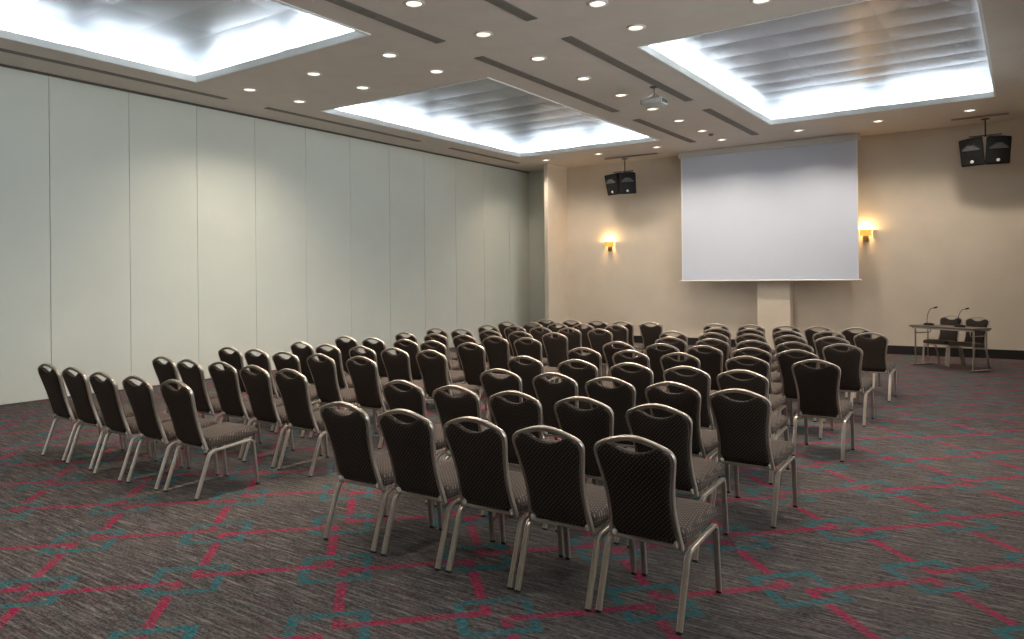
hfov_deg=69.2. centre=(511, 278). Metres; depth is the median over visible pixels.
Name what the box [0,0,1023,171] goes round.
ceiling
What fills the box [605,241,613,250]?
wall sconce
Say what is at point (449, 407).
banquet chair
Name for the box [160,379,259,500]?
banquet chair
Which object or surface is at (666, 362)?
banquet chair
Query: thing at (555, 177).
wall
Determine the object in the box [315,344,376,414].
banquet chair
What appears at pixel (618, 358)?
banquet chair
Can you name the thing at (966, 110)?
recessed light
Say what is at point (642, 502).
banquet chair
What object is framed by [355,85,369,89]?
recessed light
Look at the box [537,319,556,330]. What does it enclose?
banquet chair
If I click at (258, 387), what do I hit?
banquet chair
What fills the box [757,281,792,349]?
wall pier
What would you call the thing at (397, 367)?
banquet chair
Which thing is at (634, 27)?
recessed light
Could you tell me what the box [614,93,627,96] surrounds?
recessed light
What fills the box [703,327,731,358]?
banquet chair
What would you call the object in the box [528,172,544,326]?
wall panel
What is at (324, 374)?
banquet chair
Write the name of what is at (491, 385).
banquet chair
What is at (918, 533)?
floor
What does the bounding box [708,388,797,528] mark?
banquet chair
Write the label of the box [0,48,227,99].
ceiling vent
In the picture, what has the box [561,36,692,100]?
ceiling vent
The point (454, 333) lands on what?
banquet chair
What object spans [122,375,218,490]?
banquet chair
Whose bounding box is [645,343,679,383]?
banquet chair
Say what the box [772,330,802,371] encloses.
banquet chair
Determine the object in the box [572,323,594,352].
banquet chair
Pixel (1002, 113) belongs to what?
ceiling vent
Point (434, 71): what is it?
recessed light
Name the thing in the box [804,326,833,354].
banquet chair
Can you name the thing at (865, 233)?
wall sconce
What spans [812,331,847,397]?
banquet chair
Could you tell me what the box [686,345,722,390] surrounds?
banquet chair
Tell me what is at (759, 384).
banquet chair
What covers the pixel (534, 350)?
banquet chair
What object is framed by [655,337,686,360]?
banquet chair
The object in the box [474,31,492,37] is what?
recessed light
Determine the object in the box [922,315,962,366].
banquet chair
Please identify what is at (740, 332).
banquet chair
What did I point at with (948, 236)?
wall
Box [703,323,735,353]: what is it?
banquet chair
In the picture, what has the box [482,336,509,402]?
banquet chair
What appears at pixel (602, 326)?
banquet chair
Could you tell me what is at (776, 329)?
banquet chair
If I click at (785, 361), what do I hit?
banquet chair
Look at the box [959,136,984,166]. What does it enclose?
loudspeaker
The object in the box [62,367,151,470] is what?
banquet chair
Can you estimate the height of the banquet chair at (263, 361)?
0.908 m
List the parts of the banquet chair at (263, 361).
backrest, frame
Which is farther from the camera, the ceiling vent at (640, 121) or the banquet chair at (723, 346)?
the ceiling vent at (640, 121)
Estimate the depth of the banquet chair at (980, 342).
13.16 m
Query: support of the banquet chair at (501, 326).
on the floor
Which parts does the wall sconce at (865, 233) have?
lamp shade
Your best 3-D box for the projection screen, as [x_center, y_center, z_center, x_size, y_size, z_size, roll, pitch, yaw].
[5.680,-1.491,16.723,4.000,3.102,0.145,-1,0,35]
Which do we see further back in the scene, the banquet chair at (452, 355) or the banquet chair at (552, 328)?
the banquet chair at (552, 328)
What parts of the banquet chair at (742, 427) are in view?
leg, leg, backrest, frame, seat, leg, seat rail, leg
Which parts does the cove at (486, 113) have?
metal panel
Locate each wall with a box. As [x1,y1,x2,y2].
[0,66,529,405]
[529,119,1023,349]
[544,164,567,327]
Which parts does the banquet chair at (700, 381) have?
backrest, frame, seat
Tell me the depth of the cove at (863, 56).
11.40 m
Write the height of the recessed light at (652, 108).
0.013 m
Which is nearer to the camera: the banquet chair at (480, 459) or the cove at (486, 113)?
the banquet chair at (480, 459)
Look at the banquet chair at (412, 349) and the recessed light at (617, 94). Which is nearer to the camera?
the banquet chair at (412, 349)
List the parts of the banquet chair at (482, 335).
backrest, frame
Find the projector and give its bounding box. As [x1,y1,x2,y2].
[640,86,667,107]
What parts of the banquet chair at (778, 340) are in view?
backrest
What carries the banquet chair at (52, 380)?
on the floor
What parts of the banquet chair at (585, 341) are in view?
frame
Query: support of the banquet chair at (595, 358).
on the floor
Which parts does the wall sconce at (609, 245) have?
lamp shade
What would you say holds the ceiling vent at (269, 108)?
in the ceiling
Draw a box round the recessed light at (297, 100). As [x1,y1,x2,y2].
[292,99,306,102]
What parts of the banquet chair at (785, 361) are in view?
leg, backrest, frame, leg, leg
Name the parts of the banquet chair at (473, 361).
backrest, frame, leg, seat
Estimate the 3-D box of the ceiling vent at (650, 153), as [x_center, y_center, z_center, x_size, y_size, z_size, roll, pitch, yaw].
[2.918,-3.013,18.229,1.408,0.010,0.128,-1,0,35]
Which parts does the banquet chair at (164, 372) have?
backrest, frame, seat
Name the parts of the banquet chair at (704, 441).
backrest, frame, seat, seat rail, leg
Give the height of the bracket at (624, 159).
0.342 m
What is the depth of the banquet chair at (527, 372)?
7.23 m
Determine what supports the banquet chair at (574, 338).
on the floor
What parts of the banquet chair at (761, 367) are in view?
backrest, frame, seat, seat rail, leg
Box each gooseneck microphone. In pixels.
[923,306,937,324]
[954,307,968,326]
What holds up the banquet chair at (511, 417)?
on the floor
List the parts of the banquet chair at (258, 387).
leg, backrest, frame, leg, seat, leg, leg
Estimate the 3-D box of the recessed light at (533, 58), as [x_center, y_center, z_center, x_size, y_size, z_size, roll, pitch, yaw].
[0.358,-2.991,10.075,0.236,0.013,0.236,-1,0,35]
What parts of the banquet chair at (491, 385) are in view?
backrest, frame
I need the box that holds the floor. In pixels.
[0,343,1023,638]
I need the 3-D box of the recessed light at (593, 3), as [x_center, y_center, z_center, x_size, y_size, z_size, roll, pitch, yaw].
[0.935,-2.997,8.081,0.236,0.013,0.236,-1,0,35]
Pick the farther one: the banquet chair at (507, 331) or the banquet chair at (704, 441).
the banquet chair at (507, 331)
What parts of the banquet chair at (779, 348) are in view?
backrest, frame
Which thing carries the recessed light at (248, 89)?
in the ceiling
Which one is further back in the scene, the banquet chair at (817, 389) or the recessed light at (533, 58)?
the recessed light at (533, 58)
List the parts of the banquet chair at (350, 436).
leg, backrest, frame, seat, leg, leg, seat rail, leg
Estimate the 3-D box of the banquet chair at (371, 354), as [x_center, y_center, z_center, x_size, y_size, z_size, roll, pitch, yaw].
[-1.554,1.215,8.722,0.449,0.908,0.633,-1,0,34]
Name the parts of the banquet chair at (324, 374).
backrest, frame, seat, leg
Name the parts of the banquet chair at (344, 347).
backrest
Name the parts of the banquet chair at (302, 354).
backrest, frame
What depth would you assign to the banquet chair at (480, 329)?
12.18 m
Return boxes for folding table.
[909,324,991,372]
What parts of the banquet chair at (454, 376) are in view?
backrest, frame, seat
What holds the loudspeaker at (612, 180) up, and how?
hanging from the bracket at (624, 159)
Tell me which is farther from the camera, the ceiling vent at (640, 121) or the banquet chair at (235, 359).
the ceiling vent at (640, 121)
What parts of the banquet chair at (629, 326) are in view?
backrest, frame, seat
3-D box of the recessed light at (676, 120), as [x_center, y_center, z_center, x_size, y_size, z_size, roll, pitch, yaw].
[3.183,-3.017,14.152,0.236,0.013,0.236,-1,0,35]
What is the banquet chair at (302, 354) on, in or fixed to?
on the floor
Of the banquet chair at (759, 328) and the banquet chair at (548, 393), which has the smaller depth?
the banquet chair at (548, 393)
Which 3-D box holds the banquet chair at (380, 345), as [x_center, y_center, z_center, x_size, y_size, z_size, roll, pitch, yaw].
[-1.649,1.216,9.963,0.449,0.908,0.633,-1,0,36]
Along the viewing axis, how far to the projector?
11.59 m
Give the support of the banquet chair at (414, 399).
on the floor
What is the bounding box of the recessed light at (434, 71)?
[428,69,444,73]
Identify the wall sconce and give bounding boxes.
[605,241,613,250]
[860,229,871,241]
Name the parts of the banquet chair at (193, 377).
backrest, frame, seat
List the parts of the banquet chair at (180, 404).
leg, backrest, frame, leg, seat, leg, seat rail, leg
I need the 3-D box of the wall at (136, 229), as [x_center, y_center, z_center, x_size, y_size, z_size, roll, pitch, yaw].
[-5.278,-0.628,12.653,0.200,4.668,20.394,-1,0,35]
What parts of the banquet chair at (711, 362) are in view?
frame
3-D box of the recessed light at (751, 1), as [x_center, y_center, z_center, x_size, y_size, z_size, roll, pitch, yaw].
[2.698,-3.014,8.027,0.236,0.013,0.236,-1,0,35]
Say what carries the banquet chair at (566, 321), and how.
on the floor
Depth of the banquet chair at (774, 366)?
9.78 m
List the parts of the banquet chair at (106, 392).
leg, backrest, frame, leg, seat, leg, leg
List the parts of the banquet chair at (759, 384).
backrest, frame, leg, seat, seat rail, leg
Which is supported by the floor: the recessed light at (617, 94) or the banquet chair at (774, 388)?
the banquet chair at (774, 388)
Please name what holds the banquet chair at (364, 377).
on the floor
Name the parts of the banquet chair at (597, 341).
backrest, frame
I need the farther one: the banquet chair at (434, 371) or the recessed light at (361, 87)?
the recessed light at (361, 87)
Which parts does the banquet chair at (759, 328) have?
backrest, frame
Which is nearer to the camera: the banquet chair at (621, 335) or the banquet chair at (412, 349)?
the banquet chair at (412, 349)
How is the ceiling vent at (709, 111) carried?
in the ceiling
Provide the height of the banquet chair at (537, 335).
0.908 m
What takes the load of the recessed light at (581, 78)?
in the ceiling
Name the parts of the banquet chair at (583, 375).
backrest, frame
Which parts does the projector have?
panel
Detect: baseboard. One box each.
[634,335,735,346]
[887,345,1023,359]
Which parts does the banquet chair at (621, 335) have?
backrest, frame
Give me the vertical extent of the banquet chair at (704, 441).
0.908 m
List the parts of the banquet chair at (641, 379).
frame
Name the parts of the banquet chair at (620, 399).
backrest, frame, seat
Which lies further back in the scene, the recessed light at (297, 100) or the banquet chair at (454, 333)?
the recessed light at (297, 100)
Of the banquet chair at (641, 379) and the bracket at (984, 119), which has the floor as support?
the banquet chair at (641, 379)
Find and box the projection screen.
[678,133,861,281]
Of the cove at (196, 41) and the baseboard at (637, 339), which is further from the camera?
the baseboard at (637, 339)
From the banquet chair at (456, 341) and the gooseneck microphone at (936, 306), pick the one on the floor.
the banquet chair at (456, 341)
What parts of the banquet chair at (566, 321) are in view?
frame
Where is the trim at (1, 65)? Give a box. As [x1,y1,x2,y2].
[0,64,528,172]
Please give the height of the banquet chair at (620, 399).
0.908 m
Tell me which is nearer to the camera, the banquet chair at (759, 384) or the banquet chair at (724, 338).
the banquet chair at (759, 384)
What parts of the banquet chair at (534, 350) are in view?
backrest, frame, seat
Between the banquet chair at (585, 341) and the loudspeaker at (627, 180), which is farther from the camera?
the loudspeaker at (627, 180)
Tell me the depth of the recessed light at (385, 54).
9.84 m
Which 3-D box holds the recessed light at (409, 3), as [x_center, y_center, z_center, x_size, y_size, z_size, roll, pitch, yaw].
[-1.060,-2.978,8.028,0.236,0.013,0.236,-1,0,35]
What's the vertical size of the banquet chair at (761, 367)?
0.908 m
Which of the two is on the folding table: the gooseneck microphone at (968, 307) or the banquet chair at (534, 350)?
the gooseneck microphone at (968, 307)
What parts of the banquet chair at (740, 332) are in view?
backrest, frame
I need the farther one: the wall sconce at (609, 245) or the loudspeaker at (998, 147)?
the wall sconce at (609, 245)
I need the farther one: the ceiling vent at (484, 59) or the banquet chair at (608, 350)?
the ceiling vent at (484, 59)
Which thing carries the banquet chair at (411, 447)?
on the floor
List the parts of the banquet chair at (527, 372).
backrest, frame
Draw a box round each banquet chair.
[37,363,123,461]
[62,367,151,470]
[89,371,182,481]
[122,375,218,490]
[152,356,226,441]
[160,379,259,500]
[177,359,255,453]
[208,361,288,459]
[218,347,280,424]
[239,365,322,468]
[244,349,309,431]
[272,351,339,437]
[274,368,352,476]
[290,341,347,404]
[307,353,377,438]
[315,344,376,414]
[320,401,433,553]
[335,336,358,389]
[346,356,388,448]
[349,346,388,425]
[362,337,387,377]
[377,408,494,570]
[381,347,424,410]
[382,380,445,504]
[393,339,422,380]
[395,332,417,344]
[416,350,478,401]
[420,340,475,392]
[424,333,458,369]
[426,328,456,359]
[432,385,485,516]
[443,416,563,589]
[451,329,473,359]
[452,334,488,397]
[457,342,509,419]
[478,325,498,334]
[479,330,512,361]
[480,368,557,439]
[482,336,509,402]
[488,390,559,529]
[498,321,517,338]
[504,325,525,355]
[507,356,549,438]
[508,331,554,382]
[512,425,636,611]
[514,337,558,380]
[522,322,546,365]
[529,326,555,381]
[532,372,578,437]
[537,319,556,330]
[542,332,569,378]
[547,323,568,337]
[554,396,634,544]
[557,327,589,382]
[557,359,626,447]
[562,320,581,332]
[567,347,612,387]
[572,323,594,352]
[585,376,635,483]
[587,320,607,366]
[587,328,612,380]
[594,435,721,635]
[602,341,634,381]
[605,324,642,374]
[609,362,653,414]
[612,321,642,356]
[612,350,666,390]
[625,403,728,562]
[639,322,662,353]
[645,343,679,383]
[645,381,730,501]
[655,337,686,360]
[659,331,687,359]
[660,352,716,394]
[663,366,716,460]
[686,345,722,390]
[695,338,728,371]
[698,332,728,344]
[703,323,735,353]
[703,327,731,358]
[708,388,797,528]
[716,369,789,484]
[725,356,786,440]
[732,347,787,425]
[735,333,780,393]
[736,328,777,369]
[736,340,779,413]
[738,324,774,362]
[772,325,800,362]
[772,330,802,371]
[773,335,807,382]
[775,341,815,421]
[776,349,833,439]
[791,359,854,461]
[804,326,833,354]
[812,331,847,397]
[814,336,860,410]
[822,343,873,426]
[841,327,880,390]
[853,332,896,401]
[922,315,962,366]
[947,316,990,369]
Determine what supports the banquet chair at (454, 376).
on the floor
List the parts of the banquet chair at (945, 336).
leg, seat, leg, leg, backrest, frame, leg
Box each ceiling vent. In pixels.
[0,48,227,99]
[264,107,420,141]
[326,0,445,43]
[448,148,518,163]
[474,56,618,111]
[485,0,537,20]
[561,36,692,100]
[605,153,658,159]
[633,119,695,142]
[703,109,758,134]
[951,113,1008,120]
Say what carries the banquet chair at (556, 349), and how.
on the floor
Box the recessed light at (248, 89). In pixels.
[242,87,257,91]
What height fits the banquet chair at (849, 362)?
0.908 m
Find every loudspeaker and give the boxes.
[604,172,620,195]
[619,172,635,193]
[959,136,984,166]
[985,135,1011,164]
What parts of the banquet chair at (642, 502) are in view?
leg, backrest, frame, leg, seat, leg, seat rail, leg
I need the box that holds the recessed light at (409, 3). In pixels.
[403,0,424,7]
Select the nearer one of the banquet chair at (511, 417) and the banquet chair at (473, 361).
the banquet chair at (511, 417)
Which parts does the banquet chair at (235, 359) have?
backrest, frame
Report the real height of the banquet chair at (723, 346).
0.908 m
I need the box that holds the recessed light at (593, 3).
[587,0,608,7]
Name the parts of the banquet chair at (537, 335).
backrest, frame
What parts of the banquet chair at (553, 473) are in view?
leg, backrest, frame, leg, seat, leg, seat rail, leg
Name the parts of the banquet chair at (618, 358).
backrest, frame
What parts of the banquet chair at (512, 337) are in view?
backrest, frame, seat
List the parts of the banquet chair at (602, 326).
backrest, frame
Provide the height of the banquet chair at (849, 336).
0.908 m
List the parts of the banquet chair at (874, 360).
backrest, frame, seat, leg, leg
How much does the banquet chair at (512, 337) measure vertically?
0.908 m
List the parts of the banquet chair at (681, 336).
backrest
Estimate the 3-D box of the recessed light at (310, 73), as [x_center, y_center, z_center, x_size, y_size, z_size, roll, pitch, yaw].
[-2.862,-2.960,10.713,0.236,0.013,0.236,-1,0,35]
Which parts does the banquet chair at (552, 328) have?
backrest, frame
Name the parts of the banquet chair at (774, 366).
backrest, frame, seat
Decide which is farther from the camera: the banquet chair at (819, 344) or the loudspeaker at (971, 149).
the loudspeaker at (971, 149)
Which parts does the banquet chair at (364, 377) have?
backrest, frame, seat, leg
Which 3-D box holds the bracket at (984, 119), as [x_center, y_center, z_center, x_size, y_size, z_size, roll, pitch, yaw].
[9.093,-2.909,14.251,0.540,0.342,0.175,-1,0,35]
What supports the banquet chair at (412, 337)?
on the floor
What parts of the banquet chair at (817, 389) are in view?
leg, leg, backrest, frame, seat, leg, seat rail, leg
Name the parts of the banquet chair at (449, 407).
backrest, frame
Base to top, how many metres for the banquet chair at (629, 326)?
0.908 m
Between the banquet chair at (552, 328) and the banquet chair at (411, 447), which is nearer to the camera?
the banquet chair at (411, 447)
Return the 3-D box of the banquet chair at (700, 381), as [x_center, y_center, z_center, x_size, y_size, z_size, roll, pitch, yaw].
[1.640,1.183,6.495,0.449,0.908,0.633,-1,0,36]
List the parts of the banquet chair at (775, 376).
backrest, frame, seat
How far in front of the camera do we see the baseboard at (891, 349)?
14.93 m
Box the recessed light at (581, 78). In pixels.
[576,76,590,80]
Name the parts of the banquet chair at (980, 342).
leg, leg, seat, backrest, frame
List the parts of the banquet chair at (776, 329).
backrest, frame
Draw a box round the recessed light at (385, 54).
[380,52,397,57]
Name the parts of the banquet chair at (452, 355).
backrest, seat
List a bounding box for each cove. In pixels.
[0,0,370,82]
[320,77,659,157]
[636,0,996,124]
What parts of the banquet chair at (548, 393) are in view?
backrest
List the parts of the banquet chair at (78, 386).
leg, backrest, frame, leg, seat, leg, leg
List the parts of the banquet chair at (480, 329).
backrest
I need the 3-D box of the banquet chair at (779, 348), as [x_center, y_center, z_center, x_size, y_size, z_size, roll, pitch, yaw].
[3.393,1.167,8.736,0.449,0.908,0.633,-1,0,34]
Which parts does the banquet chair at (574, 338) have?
backrest, frame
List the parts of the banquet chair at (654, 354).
frame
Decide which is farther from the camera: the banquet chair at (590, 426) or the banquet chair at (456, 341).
the banquet chair at (456, 341)
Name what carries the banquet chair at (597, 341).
on the floor
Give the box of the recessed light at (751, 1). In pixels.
[750,0,771,3]
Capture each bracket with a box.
[613,158,633,172]
[969,118,1001,137]
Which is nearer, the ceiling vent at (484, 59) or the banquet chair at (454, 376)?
the banquet chair at (454, 376)
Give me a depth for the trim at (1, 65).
12.83 m
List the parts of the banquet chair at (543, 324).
backrest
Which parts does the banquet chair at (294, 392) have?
leg, backrest, frame, leg, seat, leg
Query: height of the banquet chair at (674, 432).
0.908 m
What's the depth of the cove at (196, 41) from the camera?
9.72 m
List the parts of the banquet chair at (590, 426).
backrest, frame, seat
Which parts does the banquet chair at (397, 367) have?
backrest, frame, seat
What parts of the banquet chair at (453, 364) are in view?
backrest, seat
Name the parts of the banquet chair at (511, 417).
backrest, frame, seat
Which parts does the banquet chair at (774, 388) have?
backrest, frame, seat, leg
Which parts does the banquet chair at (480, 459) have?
leg, backrest, frame, seat, leg, leg, seat rail, leg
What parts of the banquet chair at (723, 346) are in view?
frame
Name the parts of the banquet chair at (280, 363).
backrest, frame, seat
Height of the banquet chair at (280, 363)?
0.908 m
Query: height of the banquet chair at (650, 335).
0.908 m
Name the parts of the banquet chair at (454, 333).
backrest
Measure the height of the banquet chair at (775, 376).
0.908 m
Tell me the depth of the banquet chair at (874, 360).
9.82 m
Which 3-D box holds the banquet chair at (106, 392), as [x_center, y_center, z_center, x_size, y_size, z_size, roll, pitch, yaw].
[-3.289,1.231,6.485,0.449,0.908,0.633,-1,0,35]
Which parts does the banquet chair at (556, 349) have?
backrest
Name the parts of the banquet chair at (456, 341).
backrest, frame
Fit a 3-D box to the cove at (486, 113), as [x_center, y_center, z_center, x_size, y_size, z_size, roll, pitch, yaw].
[-0.081,-3.185,14.601,4.103,0.412,6.727,-1,0,35]
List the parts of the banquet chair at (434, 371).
backrest, frame, seat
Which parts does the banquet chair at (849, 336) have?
backrest, frame, leg, leg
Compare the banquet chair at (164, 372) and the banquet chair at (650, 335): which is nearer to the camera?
the banquet chair at (164, 372)
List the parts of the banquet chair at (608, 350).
backrest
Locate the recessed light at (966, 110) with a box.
[962,109,976,111]
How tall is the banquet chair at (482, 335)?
0.908 m
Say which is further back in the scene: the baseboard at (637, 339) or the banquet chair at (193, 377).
the baseboard at (637, 339)
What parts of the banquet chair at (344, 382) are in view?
backrest, frame, seat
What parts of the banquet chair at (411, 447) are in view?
leg, backrest, frame, seat, leg, leg, seat rail, leg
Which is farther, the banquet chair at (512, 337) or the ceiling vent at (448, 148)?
the ceiling vent at (448, 148)
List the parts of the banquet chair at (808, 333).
frame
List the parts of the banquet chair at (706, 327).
backrest, frame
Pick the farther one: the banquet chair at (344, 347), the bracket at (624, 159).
the bracket at (624, 159)
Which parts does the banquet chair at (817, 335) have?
backrest, frame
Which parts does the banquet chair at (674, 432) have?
backrest, frame, leg, seat, seat rail, leg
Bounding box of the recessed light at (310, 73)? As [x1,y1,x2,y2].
[306,71,321,75]
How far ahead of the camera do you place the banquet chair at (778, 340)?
9.46 m
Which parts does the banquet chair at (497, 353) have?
backrest, frame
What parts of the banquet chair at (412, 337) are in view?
backrest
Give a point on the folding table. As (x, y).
(921, 326)
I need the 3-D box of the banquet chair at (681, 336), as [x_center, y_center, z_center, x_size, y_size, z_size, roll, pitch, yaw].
[2.421,1.177,10.598,0.449,0.908,0.633,-1,0,36]
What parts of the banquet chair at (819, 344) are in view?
backrest, frame, leg, leg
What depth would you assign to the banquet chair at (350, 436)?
4.62 m
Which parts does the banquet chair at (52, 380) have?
leg, backrest, frame, leg, seat, leg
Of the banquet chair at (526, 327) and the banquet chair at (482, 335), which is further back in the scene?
the banquet chair at (526, 327)
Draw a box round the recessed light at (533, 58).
[530,56,546,60]
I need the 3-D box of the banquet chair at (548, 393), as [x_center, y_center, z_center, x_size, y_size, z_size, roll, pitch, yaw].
[0.505,1.194,6.140,0.449,0.908,0.633,-1,0,35]
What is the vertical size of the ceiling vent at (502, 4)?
0.010 m
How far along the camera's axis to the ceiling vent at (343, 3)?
8.53 m
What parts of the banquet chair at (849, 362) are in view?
backrest, frame, seat, leg, leg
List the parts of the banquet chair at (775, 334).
backrest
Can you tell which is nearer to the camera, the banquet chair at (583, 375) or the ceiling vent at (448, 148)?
the banquet chair at (583, 375)
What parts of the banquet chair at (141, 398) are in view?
leg, backrest, frame, leg, seat, leg, leg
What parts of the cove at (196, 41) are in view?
metal panel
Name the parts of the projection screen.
casing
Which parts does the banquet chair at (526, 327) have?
backrest, frame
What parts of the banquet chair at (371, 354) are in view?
backrest, frame, seat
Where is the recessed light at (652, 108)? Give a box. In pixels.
[646,107,658,110]
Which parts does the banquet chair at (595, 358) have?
backrest, seat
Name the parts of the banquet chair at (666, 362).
backrest, frame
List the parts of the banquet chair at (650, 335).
backrest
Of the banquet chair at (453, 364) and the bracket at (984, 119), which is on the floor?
the banquet chair at (453, 364)
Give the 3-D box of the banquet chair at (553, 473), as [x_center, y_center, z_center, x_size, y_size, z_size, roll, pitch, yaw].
[0.337,1.195,4.003,0.449,0.908,0.633,-1,0,34]
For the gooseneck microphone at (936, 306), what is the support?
on the folding table
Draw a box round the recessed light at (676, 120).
[673,119,684,121]
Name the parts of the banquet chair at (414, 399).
backrest, frame, seat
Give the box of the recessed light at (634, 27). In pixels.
[626,24,645,30]
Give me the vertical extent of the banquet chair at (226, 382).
0.908 m
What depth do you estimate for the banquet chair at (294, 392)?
6.37 m
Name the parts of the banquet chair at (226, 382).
backrest, frame, leg, seat, leg, leg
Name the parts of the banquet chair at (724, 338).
backrest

